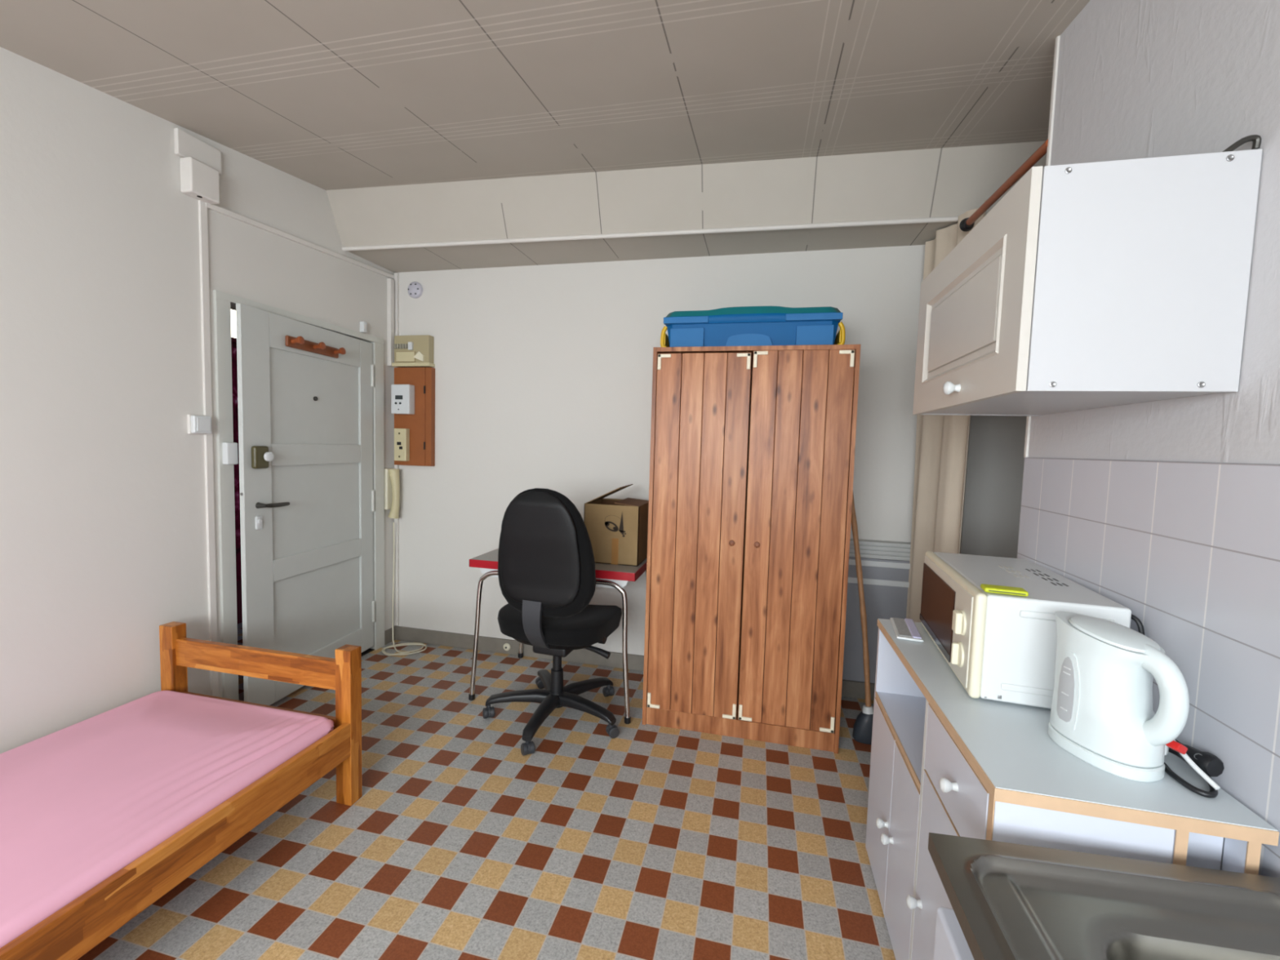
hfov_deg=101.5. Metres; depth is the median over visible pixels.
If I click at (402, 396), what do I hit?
meter
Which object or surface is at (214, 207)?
duct
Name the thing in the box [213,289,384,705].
door
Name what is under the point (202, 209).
duct
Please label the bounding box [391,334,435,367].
box
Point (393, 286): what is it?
duct
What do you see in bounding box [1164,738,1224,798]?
cord
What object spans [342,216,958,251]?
trim
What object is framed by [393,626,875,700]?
baseboard
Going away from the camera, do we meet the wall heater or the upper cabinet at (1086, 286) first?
the upper cabinet at (1086, 286)
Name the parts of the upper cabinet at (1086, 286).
knob, raised panel, door, panel, panel, panel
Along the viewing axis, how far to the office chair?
2.33 m
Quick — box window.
[230,309,236,343]
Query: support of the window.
in the wall at (239, 607)
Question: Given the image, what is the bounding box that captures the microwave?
[919,551,1144,708]
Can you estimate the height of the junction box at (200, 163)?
0.248 m
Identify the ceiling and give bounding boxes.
[0,0,1089,190]
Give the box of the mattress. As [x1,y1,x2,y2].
[0,690,333,948]
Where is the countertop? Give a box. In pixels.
[878,618,1278,831]
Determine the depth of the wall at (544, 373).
3.16 m
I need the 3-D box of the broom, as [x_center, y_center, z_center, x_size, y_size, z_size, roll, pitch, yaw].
[1.048,0.580,2.515,0.119,1.303,0.306,-1,4,-31]
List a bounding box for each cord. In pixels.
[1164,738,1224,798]
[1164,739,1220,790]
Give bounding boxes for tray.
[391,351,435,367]
[889,617,923,642]
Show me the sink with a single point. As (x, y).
(1009, 901)
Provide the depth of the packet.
1.18 m
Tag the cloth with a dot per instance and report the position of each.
(234, 367)
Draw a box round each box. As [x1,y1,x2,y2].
[173,128,221,204]
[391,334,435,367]
[583,484,648,566]
[660,306,845,346]
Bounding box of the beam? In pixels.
[325,141,1046,272]
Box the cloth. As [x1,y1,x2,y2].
[231,346,241,581]
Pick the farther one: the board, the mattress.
the board
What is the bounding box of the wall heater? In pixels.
[842,538,911,683]
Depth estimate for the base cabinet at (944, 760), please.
1.03 m
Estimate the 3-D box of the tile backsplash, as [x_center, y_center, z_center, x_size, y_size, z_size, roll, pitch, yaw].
[0.743,0.718,-0.238,0.009,1.362,3.926,2,4,13]
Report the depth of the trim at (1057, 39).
1.56 m
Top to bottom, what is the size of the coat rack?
0.056 m
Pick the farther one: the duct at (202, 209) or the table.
the table
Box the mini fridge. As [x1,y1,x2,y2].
[933,906,973,959]
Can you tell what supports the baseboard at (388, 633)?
attached to the wall at (103, 519)
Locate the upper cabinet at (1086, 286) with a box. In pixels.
[912,134,1262,416]
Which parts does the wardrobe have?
panel, door, finger pull, panel, panel, finger pull, door, panel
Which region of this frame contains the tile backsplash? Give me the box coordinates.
[1017,457,1279,877]
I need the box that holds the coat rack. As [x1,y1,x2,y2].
[284,335,346,358]
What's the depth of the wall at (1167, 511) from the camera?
1.01 m
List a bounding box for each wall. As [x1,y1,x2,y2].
[0,46,395,753]
[231,342,242,623]
[395,244,1026,655]
[1017,0,1279,877]
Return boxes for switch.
[186,413,212,434]
[408,342,413,350]
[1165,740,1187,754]
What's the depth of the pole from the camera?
1.85 m
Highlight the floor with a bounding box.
[77,622,895,959]
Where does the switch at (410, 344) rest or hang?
attached to the box at (410, 351)
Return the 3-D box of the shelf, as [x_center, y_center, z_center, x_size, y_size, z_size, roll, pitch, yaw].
[0.858,0.738,1.480,0.254,0.016,0.513,2,4,13]
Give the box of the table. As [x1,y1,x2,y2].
[468,548,647,724]
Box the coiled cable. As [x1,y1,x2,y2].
[382,522,426,655]
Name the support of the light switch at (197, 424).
attached to the wall at (103, 519)
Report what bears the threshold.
on the floor
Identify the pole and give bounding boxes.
[959,139,1048,231]
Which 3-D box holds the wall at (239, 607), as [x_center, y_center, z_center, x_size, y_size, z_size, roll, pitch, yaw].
[-2.461,-0.216,3.210,1.240,2.600,3.200,2,4,13]
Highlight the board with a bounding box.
[394,367,435,466]
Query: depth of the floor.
1.77 m
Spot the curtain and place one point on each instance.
(942, 441)
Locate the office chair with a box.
[482,488,622,755]
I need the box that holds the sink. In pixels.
[928,832,1279,959]
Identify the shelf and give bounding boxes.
[875,691,925,791]
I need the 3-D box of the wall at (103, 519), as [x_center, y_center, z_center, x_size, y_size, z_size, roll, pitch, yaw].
[-2.267,-0.145,1.013,0.120,2.750,5.305,2,4,13]
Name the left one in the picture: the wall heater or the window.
the window
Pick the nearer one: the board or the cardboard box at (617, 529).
the cardboard box at (617, 529)
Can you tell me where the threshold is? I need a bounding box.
[300,648,374,688]
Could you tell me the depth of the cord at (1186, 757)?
0.89 m
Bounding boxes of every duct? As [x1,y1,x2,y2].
[198,200,218,697]
[205,202,394,279]
[386,272,399,626]
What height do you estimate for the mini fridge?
0.588 m
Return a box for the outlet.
[502,643,510,650]
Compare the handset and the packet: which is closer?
the packet
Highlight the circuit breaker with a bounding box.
[394,428,409,461]
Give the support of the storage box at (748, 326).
on the wardrobe
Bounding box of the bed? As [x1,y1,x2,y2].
[0,621,361,959]
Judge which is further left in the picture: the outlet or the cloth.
the cloth
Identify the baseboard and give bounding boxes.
[384,626,395,644]
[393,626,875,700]
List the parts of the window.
frame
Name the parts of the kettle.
lid, handle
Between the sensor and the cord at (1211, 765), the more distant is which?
the sensor
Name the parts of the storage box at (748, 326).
handle, rim panel, panel, arch panel, lid, rim panel, panel, handle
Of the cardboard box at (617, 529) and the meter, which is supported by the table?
the cardboard box at (617, 529)
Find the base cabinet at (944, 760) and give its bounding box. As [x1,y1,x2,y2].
[865,618,1279,959]
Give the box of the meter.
[391,384,414,414]
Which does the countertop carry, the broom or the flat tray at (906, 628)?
the flat tray at (906, 628)
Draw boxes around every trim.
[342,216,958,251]
[1023,35,1060,457]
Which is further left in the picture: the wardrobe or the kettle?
the wardrobe
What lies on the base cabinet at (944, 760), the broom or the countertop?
the countertop
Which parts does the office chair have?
arm, arm, arm, backrest, seat, arm, arm, tilt lever, adjusting knob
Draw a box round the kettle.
[1048,611,1189,782]
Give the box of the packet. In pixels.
[980,583,1028,596]
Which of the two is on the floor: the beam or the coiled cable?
the coiled cable
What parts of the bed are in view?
post, rail, head rail, rail, post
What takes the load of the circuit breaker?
attached to the board
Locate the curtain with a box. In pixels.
[906,199,986,622]
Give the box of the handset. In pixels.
[384,467,399,518]
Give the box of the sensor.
[360,321,366,333]
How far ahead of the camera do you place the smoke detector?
3.36 m
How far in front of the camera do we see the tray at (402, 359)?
3.35 m
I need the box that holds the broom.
[851,492,873,744]
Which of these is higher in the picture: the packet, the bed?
the packet
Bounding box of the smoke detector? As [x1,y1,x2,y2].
[407,281,422,298]
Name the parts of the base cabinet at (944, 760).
door, knob, knob, panel, door, knob, door, knob, drawer, panel, panel, recessed panel, leg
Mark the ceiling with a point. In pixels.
(327, 95)
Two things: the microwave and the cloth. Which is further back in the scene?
the cloth
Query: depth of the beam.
2.62 m
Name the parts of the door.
lock knob, handle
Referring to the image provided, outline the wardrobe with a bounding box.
[641,344,860,753]

